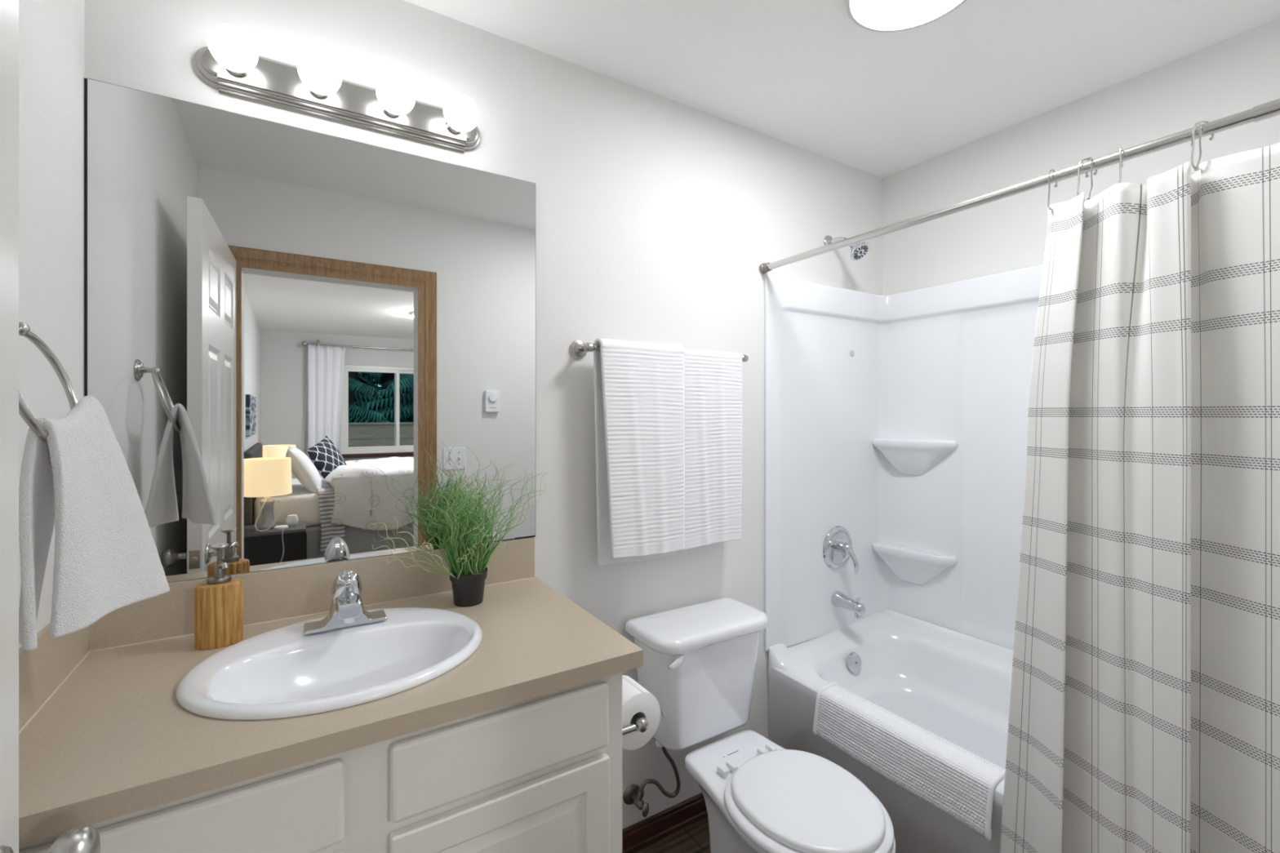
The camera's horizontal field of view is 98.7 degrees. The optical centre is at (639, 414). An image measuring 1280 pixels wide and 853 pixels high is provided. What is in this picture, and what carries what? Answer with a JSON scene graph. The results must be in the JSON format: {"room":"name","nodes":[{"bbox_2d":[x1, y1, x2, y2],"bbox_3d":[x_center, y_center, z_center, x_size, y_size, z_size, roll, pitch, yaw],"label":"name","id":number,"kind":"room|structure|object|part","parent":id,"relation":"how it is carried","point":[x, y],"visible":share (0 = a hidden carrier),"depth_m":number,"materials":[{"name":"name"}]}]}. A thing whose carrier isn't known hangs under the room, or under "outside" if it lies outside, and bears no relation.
{"room":"bathroom","nodes":[
{"label":"bathroom","id":0,"kind":"room"},
{"bbox_2d":[18,0,84,648],"bbox_3d":[-0.755,0.170,0.425,0.120,2.440,1.480,0,0,-32],"label":"wall","id":1,"kind":"structure","parent":0,"point":[51,33],"depth_m":0.93,"materials":[{"name":"white paint"}]},
{"bbox_2d":[18,321,78,442],"bbox_3d":[-0.833,-0.048,0.746,0.088,0.191,0.172,0,0,-32],"label":"towel ring","id":2,"kind":"object","parent":1,"relation":"attached to","point":[24,412],"visible":0.45,"depth_m":0.77,"materials":[{"name":"silver metal"}]},
{"bbox_3d":[-0.846,-0.115,0.739,0.034,0.019,0.019,0,0,-32],"label":"post","id":3,"kind":"part","parent":2,"relation":"part of","materials":[{"name":"silver metal"}]},
{"bbox_2d":[18,395,169,651],"bbox_3d":[-0.778,0.136,0.793,0.162,0.327,0.154,0,0,-45],"label":"hand towel","id":4,"kind":"object","parent":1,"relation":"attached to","point":[79,482],"visible":0.99,"depth_m":0.76,"materials":[{"name":"white fabric"}]},
{"bbox_2d":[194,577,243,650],"bbox_3d":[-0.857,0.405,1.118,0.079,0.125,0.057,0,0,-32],"label":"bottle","id":5,"kind":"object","parent":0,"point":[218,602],"depth_m":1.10,"materials":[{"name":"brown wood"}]},
{"bbox_2d":[84,0,882,829],"bbox_3d":[-0.040,0.170,1.815,2.807,2.440,0.120,0,0,-32],"label":"wall","id":6,"kind":"structure","parent":0,"point":[658,217],"depth_m":1.68,"materials":[{"name":"white paint"}]},
{"bbox_2d":[84,77,535,582],"bbox_3d":[-0.697,-0.155,1.330,0.936,1.015,0.006,0,0,-32],"label":"wall mirror","id":7,"kind":"object","parent":6,"relation":"attached to","point":[282,322],"visible":0.81,"depth_m":1.27,"materials":[{"name":"silver mirror"}]},
{"bbox_2d":[88,537,534,650],"bbox_3d":[-0.698,0.410,1.327,0.932,0.114,0.010,0,0,-32],"label":"backsplash","id":8,"kind":"structure","parent":6,"relation":"attached to","point":[269,595],"depth_m":1.27,"materials":[{"name":"beige laminate"}]},
{"bbox_2d":[191,23,480,153],"bbox_3d":[-0.657,-0.751,1.273,0.613,0.105,0.144,0,0,-32],"label":"vanity light","id":9,"kind":"object","parent":6,"relation":"attached to","point":[231,64],"visible":1,"depth_m":1.25,"materials":[{"name":"silver metal"}]},
{"bbox_2d":[207,23,258,77],"bbox_3d":[-0.841,-0.750,1.138,0.084,0.084,0.111,0,0,-32],"label":"bulb","id":10,"kind":"object","parent":9,"relation":"attached to","point":[232,52],"depth_m":1.11,"materials":[{"name":"white glass"}]},
{"bbox_2d":[297,50,342,98],"bbox_3d":[-0.711,-0.750,1.220,0.084,0.084,0.111,0,0,-32],"label":"bulb","id":11,"kind":"object","parent":9,"relation":"attached to","point":[318,76],"depth_m":1.19,"materials":[{"name":"white glass"}]},
{"bbox_2d":[376,74,414,118],"bbox_3d":[-0.581,-0.750,1.301,0.084,0.084,0.111,0,0,-32],"label":"bulb","id":12,"kind":"object","parent":9,"relation":"attached to","point":[395,96],"depth_m":1.27,"materials":[{"name":"white glass"}]},
{"bbox_2d":[443,93,479,134],"bbox_3d":[-0.453,-0.750,1.381,0.084,0.084,0.111,0,0,-32],"label":"bulb","id":13,"kind":"object","parent":9,"relation":"attached to","point":[460,113],"depth_m":1.35,"materials":[{"name":"white glass"}]},
{"bbox_2d":[622,783,648,817],"bbox_3d":[-0.003,1.208,1.712,0.062,0.070,0.093,0,0,-32],"label":"valve","id":14,"kind":"object","parent":6,"relation":"attached to","point":[633,793],"visible":1,"depth_m":1.72,"materials":[{"name":"grey metal"}]},
{"bbox_3d":[0.018,1.212,1.681,0.017,0.045,0.024,0,0,39],"label":"oval handle","id":15,"kind":"part","parent":14,"relation":"part of","materials":[{"name":"silver metal"}]},
{"bbox_2d":[569,340,748,362],"bbox_3d":[0.090,-0.193,1.773,0.654,0.058,0.088,0,0,-32],"label":"towel bar","id":16,"kind":"object","parent":6,"relation":"attached to","point":[579,349],"visible":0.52,"depth_m":1.63,"materials":[{"name":"silver metal"}]},
{"bbox_3d":[-0.170,-0.193,1.626,0.058,0.058,0.063,0,0,-32],"label":"post","id":17,"kind":"part","parent":16,"relation":"part of","materials":[{"name":"silver metal"}]},
{"bbox_2d":[593,337,684,565],"bbox_3d":[0.003,0.118,1.678,0.297,0.681,0.076,0,0,-32],"label":"bath towel","id":18,"kind":"object","parent":16,"relation":"hanging from","point":[639,388],"visible":1,"depth_m":1.64,"materials":[{"name":"white fabric"}]},
{"bbox_2d":[680,348,742,550],"bbox_3d":[0.232,0.110,1.821,0.270,0.643,0.055,0,0,-32],"label":"bath towel","id":19,"kind":"object","parent":16,"relation":"hanging from","point":[713,380],"visible":0.94,"depth_m":1.80,"materials":[{"name":"white fabric"}]},
{"bbox_2d":[622,792,707,852],"bbox_3d":[0.077,1.351,1.808,0.944,0.078,0.016,0,0,-32],"label":"baseboard","id":20,"kind":"structure","parent":6,"relation":"attached to","point":[646,832],"depth_m":1.80,"materials":[{"name":"red wood"}]},
{"bbox_2d":[823,235,869,260],"bbox_3d":[0.827,-0.668,2.184,0.081,0.129,0.173,0,0,-32],"label":"showerhead","id":21,"kind":"object","parent":6,"relation":"attached to","point":[858,251],"visible":0.75,"depth_m":2.14,"materials":[{"name":"silver metal"}]},
{"bbox_3d":[0.805,-0.689,2.205,0.018,0.049,0.108,0,0,-37],"label":"arm","id":22,"kind":"part","parent":21,"relation":"part of","materials":[{"name":"silver metal"}]},
{"bbox_2d":[759,97,1279,274],"bbox_3d":[0.851,-0.544,1.431,0.039,0.039,1.474,0,0,-32],"label":"shower curtain rod","id":23,"kind":"object","parent":6,"relation":"attached to","point":[1269,109],"visible":1,"depth_m":1.25,"materials":[{"name":"grey metal"}]},
{"bbox_2d":[1047,168,1057,209],"bbox_3d":[0.951,-0.517,1.267,0.043,0.095,0.008,0,0,-29],"label":"curtain hook","id":24,"kind":"object","parent":23,"relation":"hanging from","point":[1053,170],"visible":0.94,"depth_m":1.26,"materials":[{"name":"grey metal"}]},
{"bbox_2d":[1000,142,1279,852],"bbox_3d":[1.037,0.419,1.086,0.096,1.802,0.663,0,0,-29],"label":"shower curtain","id":25,"kind":"object","parent":24,"relation":"hanging from","point":[1144,709],"visible":1,"depth_m":1.08,"materials":[{"name":"beige fabric"}]},
{"bbox_2d":[1076,158,1097,200],"bbox_3d":[0.986,-0.517,1.212,0.044,0.095,0.008,0,0,4],"label":"curtain hook","id":26,"kind":"object","parent":23,"relation":"hanging from","point":[1080,162],"visible":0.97,"depth_m":1.21,"materials":[{"name":"grey metal"}]},
{"bbox_2d":[1084,156,1093,199],"bbox_3d":[0.987,-0.517,1.208,0.008,0.095,0.044,0,0,29],"label":"curtain hook","id":27,"kind":"object","parent":23,"relation":"hanging from","point":[1086,175],"visible":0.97,"depth_m":1.19,"materials":[{"name":"grey metal"}]},
{"bbox_2d":[1118,146,1123,183],"bbox_3d":[1.016,-0.517,1.162,0.044,0.095,0.008,0,0,-44],"label":"curtain hook","id":28,"kind":"object","parent":23,"relation":"hanging from","point":[1121,165],"visible":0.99,"depth_m":1.15,"materials":[{"name":"grey metal"}]},
{"bbox_2d":[1190,122,1201,170],"bbox_3d":[1.077,-0.517,1.065,0.008,0.095,0.044,0,0,32],"label":"curtain hook","id":29,"kind":"object","parent":23,"relation":"hanging from","point":[1198,123],"visible":0.8,"depth_m":1.05,"materials":[{"name":"grey metal"}]},
{"bbox_2d":[1191,120,1213,170],"bbox_3d":[1.083,-0.517,1.058,0.044,0.095,0.008,0,0,2],"label":"curtain hook","id":30,"kind":"object","parent":23,"relation":"hanging from","point":[1211,138],"visible":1,"depth_m":1.05,"materials":[{"name":"grey metal"}]},
{"bbox_2d":[635,816,710,852],"bbox_3d":[0.384,1.440,1.137,2.807,0.100,1.480,0,0,-32],"label":"floor","id":31,"kind":"structure","parent":0,"point":[695,837],"depth_m":1.78,"materials":[{"name":"brown wood"}]},
{"bbox_2d":[18,672,622,852],"bbox_3d":[-0.559,0.946,1.080,0.903,0.888,0.573,0,0,-32],"label":"vanity cabinet","id":32,"kind":"object","parent":31,"relation":"on","point":[541,774],"visible":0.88,"depth_m":0.89,"materials":[{"name":"white paint"}]},
{"bbox_3d":[-0.606,0.578,0.724,0.383,0.123,0.020,0,0,-32],"label":"false drawer","id":33,"kind":"part","parent":32,"relation":"part of","materials":[{"name":"white paint"}]},
{"bbox_2d":[18,537,643,845],"bbox_3d":[-0.545,0.426,1.087,0.938,0.146,0.580,0,0,-32],"label":"countertop","id":34,"kind":"structure","parent":32,"relation":"on","point":[104,734],"depth_m":0.93,"materials":[{"name":"beige laminate"}]},
{"bbox_2d":[194,543,243,650],"bbox_3d":[-0.857,0.367,1.118,0.079,0.201,0.057,0,0,-32],"label":"soap dispenser","id":35,"kind":"object","parent":34,"relation":"on","point":[218,601],"visible":1,"depth_m":1.10,"materials":[{"name":"brown wood"}]},
{"bbox_3d":[-0.857,0.291,1.118,0.008,0.037,0.008,0,0,-32],"label":"pump stem","id":36,"kind":"part","parent":35,"relation":"part of","materials":[{"name":"grey metal"}]},
{"bbox_2d":[175,607,482,719],"bbox_3d":[-0.568,0.537,1.065,0.510,0.171,0.436,0,0,-32],"label":"sink","id":37,"kind":"object","parent":34,"relation":"in","point":[284,672],"visible":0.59,"depth_m":1.09,"materials":[{"name":"white ceramic"}]},
{"bbox_2d":[303,569,387,635],"bbox_3d":[-0.617,0.391,1.158,0.156,0.121,0.120,0,0,-32],"label":"faucet","id":38,"kind":"object","parent":34,"relation":"on","point":[346,609],"visible":1,"depth_m":1.15,"materials":[{"name":"silver metal"}]},
{"bbox_3d":[-0.634,0.435,1.186,0.156,0.034,0.054,0,0,-32],"label":"plate","id":39,"kind":"part","parent":38,"relation":"part of","materials":[{"name":"silver metal"}]},
{"bbox_3d":[-0.629,0.367,1.177,0.060,0.066,0.065,0,0,-32],"label":"handle","id":40,"kind":"part","parent":38,"relation":"part of","materials":[{"name":"silver metal"}]},
{"bbox_3d":[-0.622,0.347,1.167,0.034,0.033,0.032,0,0,-32],"label":"lever","id":41,"kind":"part","parent":38,"relation":"part of","materials":[{"name":"silver metal"}]},
{"bbox_3d":[-0.610,0.403,1.147,0.046,0.040,0.094,0,0,-32],"label":"spout","id":42,"kind":"part","parent":38,"relation":"part of","materials":[{"name":"silver metal"}]},
{"bbox_2d":[372,444,555,607],"bbox_3d":[-0.415,0.271,1.350,0.245,0.394,0.406,0,0,33],"label":"potted grass","id":43,"kind":"object","parent":34,"relation":"on","point":[468,557],"depth_m":1.33,"materials":[{"name":"green plant"}]},
{"bbox_2d":[448,566,488,607],"bbox_3d":[-0.426,0.427,1.364,0.092,0.080,0.092,0,0,-32],"label":"pot","id":44,"kind":"object","parent":43,"relation":"attached to","point":[468,585],"depth_m":1.33,"materials":[{"name":"black plastic"}]},
{"bbox_3d":[-0.226,0.578,0.961,0.387,0.123,0.020,0,0,-32],"label":"false drawer","id":45,"kind":"part","parent":32,"relation":"part of","materials":[{"name":"white paint"}]},
{"bbox_3d":[-0.226,0.957,0.961,0.387,0.596,0.020,0,0,-32],"label":"cabinet door","id":46,"kind":"part","parent":32,"relation":"part of","materials":[{"name":"white paint"}]},
{"bbox_2d":[622,714,648,735],"bbox_3d":[-0.060,0.674,1.226,0.098,0.042,0.169,0,0,-32],"label":"toilet paper holder","id":47,"kind":"object","parent":32,"relation":"attached to","point":[641,724],"visible":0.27,"depth_m":1.18,"materials":[{"name":"silver metal"}]},
{"bbox_3d":[-0.039,0.674,1.164,0.067,0.042,0.042,0,0,-32],"label":"post","id":48,"kind":"part","parent":47,"relation":"part of","materials":[{"name":"silver metal"}]},
{"bbox_2d":[622,675,665,750],"bbox_3d":[-0.024,0.674,1.248,0.136,0.121,0.098,0,0,-32],"label":"toilet paper roll","id":49,"kind":"object","parent":47,"relation":"on","point":[636,700],"visible":0.64,"depth_m":1.21,"materials":[{"name":"white paper"}]},
{"bbox_2d":[625,597,895,852],"bbox_3d":[0.330,1.017,1.526,0.438,0.746,0.751,0,0,-32],"label":"toilet","id":50,"kind":"object","parent":31,"relation":"on","point":[761,795],"visible":1,"depth_m":1.56,"materials":[{"name":"white ceramic"}]},
{"bbox_2d":[640,739,680,797],"bbox_3d":[0.068,1.104,1.709,0.132,0.222,0.065,0,0,-12],"label":"supply hose","id":51,"kind":"object","parent":50,"relation":"attached to","point":[669,758],"visible":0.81,"depth_m":1.73,"materials":[{"name":"grey metal"}]},
{"bbox_3d":[0.106,0.707,1.565,0.055,0.032,0.012,0,0,-36],"label":"lever arm","id":52,"kind":"part","parent":50,"relation":"part of","materials":[{"name":"white ceramic"}]},
{"bbox_3d":[0.112,0.708,1.583,0.029,0.029,0.010,0,0,-32],"label":"flush lever","id":53,"kind":"part","parent":50,"relation":"part of","materials":[{"name":"white ceramic"}]},
{"bbox_3d":[0.192,0.842,1.748,0.394,0.312,0.199,0,0,-32],"label":"tank","id":54,"kind":"part","parent":50,"relation":"part of","materials":[{"name":"white ceramic"}]},
{"bbox_3d":[0.193,0.664,1.745,0.438,0.042,0.234,0,0,-32],"label":"tank lid","id":55,"kind":"part","parent":50,"relation":"part of","materials":[{"name":"white ceramic"}]},
{"bbox_3d":[0.382,1.194,1.450,0.360,0.391,0.553,0,0,-32],"label":"bowl","id":56,"kind":"part","parent":50,"relation":"part of","materials":[{"name":"white ceramic"}]},
{"bbox_3d":[0.419,0.963,1.378,0.336,0.022,0.374,0,0,-32],"label":"seat lid","id":57,"kind":"part","parent":50,"relation":"part of","materials":[{"name":"white plastic"}]},
{"bbox_3d":[0.420,0.985,1.376,0.380,0.022,0.402,0,0,-32],"label":"seat","id":58,"kind":"part","parent":50,"relation":"part of","materials":[{"name":"white plastic"}]},
{"bbox_2d":[768,608,1013,852],"bbox_3d":[1.166,1.117,1.626,0.708,0.545,1.475,0,0,-32],"label":"bathtub","id":59,"kind":"object","parent":31,"relation":"on","point":[954,686],"visible":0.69,"depth_m":2.01,"materials":[{"name":"white ceramic"}]},
{"bbox_3d":[0.832,0.965,2.130,0.076,0.073,0.029,0,0,-32],"label":"overflow plate","id":60,"kind":"part","parent":59,"relation":"part of","materials":[{"name":"silver metal"}]},
{"bbox_2d":[764,263,1043,650],"bbox_3d":[1.161,0.184,1.623,0.716,1.401,1.477,0,0,-32],"label":"tub surround","id":61,"kind":"object","parent":59,"relation":"on","point":[898,421],"visible":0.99,"depth_m":2.15,"materials":[{"name":"white plastic"}]},
{"bbox_2d":[822,525,858,574],"bbox_3d":[0.828,0.548,2.207,0.174,0.182,0.087,0,0,-32],"label":"shower valve","id":62,"kind":"object","parent":61,"relation":"attached to","point":[837,548],"visible":1,"depth_m":2.21,"materials":[{"name":"silver metal"}]},
{"bbox_3d":[0.826,0.541,2.211,0.042,0.042,0.054,0,0,-32],"label":"handle","id":63,"kind":"part","parent":62,"relation":"part of","materials":[{"name":"silver metal"}]},
{"bbox_3d":[0.845,0.586,2.193,0.050,0.106,0.032,0,0,33],"label":"lever","id":64,"kind":"part","parent":62,"relation":"part of","materials":[{"name":"silver metal"}]},
{"bbox_2d":[831,591,865,618],"bbox_3d":[0.835,0.759,2.189,0.062,0.077,0.125,0,0,-32],"label":"tub spout","id":65,"kind":"object","parent":61,"relation":"attached to","point":[839,599],"visible":1,"depth_m":2.17,"materials":[{"name":"silver metal"}]},
{"bbox_2d":[854,613,863,618],"bbox_3d":[0.858,0.788,2.151,0.035,0.019,0.035,0,0,-32],"label":"outlet","id":66,"kind":"object","parent":65,"relation":"attached to","point":[858,615],"depth_m":2.14,"materials":[{"name":"silver metal"}]},
{"bbox_2d":[871,438,957,475],"bbox_3d":[1.113,0.180,2.255,0.094,0.151,0.332,0,0,-32],"label":"corner shelf","id":67,"kind":"object","parent":61,"relation":"attached to","point":[890,456],"depth_m":2.24,"materials":[{"name":"white plastic"}]},
{"bbox_2d":[872,542,957,585],"bbox_3d":[1.113,0.632,2.255,0.094,0.151,0.332,0,0,-32],"label":"corner shelf","id":68,"kind":"object","parent":61,"relation":"attached to","point":[904,563],"depth_m":2.25,"materials":[{"name":"white plastic"}]},
{"bbox_2d":[813,682,1005,840],"bbox_3d":[0.780,1.003,1.643,0.128,0.151,0.556,0,0,-32],"label":"bath mat","id":69,"kind":"object","parent":59,"relation":"on","point":[967,801],"visible":0.98,"depth_m":1.58,"materials":[{"name":"white fabric"}]},
{"bbox_2d":[404,0,1279,177],"bbox_3d":[0.384,-1.100,1.137,2.807,0.100,1.480,0,0,-32],"label":"ceiling","id":70,"kind":"structure","parent":0,"point":[802,73],"depth_m":1.60,"materials":[{"name":"white paint"}]},
{"bbox_2d":[845,0,966,32],"bbox_3d":[0.668,-1.043,1.335,0.316,0.016,0.316,0,0,-32],"label":"ceiling light","id":71,"kind":"object","parent":70,"relation":"in","point":[876,15],"visible":1,"depth_m":1.42,"materials":[{"name":"white glass"}]},
{"bbox_2d":[882,17,1279,294],"bbox_3d":[1.524,0.170,1.849,0.120,2.440,1.480,0,0,-32],"label":"wall","id":72,"kind":"structure","parent":0,"point":[1240,73],"depth_m":1.90,"materials":[{"name":"white paint"}]},
{"bbox_3d":[1.219,0.170,0.715,3.815,2.440,0.120,0,0,-32],"label":"wall","id":73,"kind":"structure","parent":0,"visible":0},
{"bbox_2d":[0,0,100,852],"bbox_3d":[-0.451,0.356,0.224,0.186,2.043,0.832,0,0,-32],"label":"door","id":74,"kind":"structure","parent":73,"relation":"in","point":[85,838],"depth_m":0.55,"materials":[{"name":"white paint"}]},
{"bbox_3d":[-0.442,0.356,0.229,0.062,2.043,0.814,0,0,-32],"label":"panel","id":75,"kind":"part","parent":74,"relation":"part of","materials":[{"name":"white paint"}]},
{"bbox_3d":[-0.581,0.447,0.537,0.076,0.066,0.066,0,0,-32],"label":"knob","id":76,"kind":"part","parent":74,"relation":"part of","materials":[{"name":"silver metal"}]}
]}

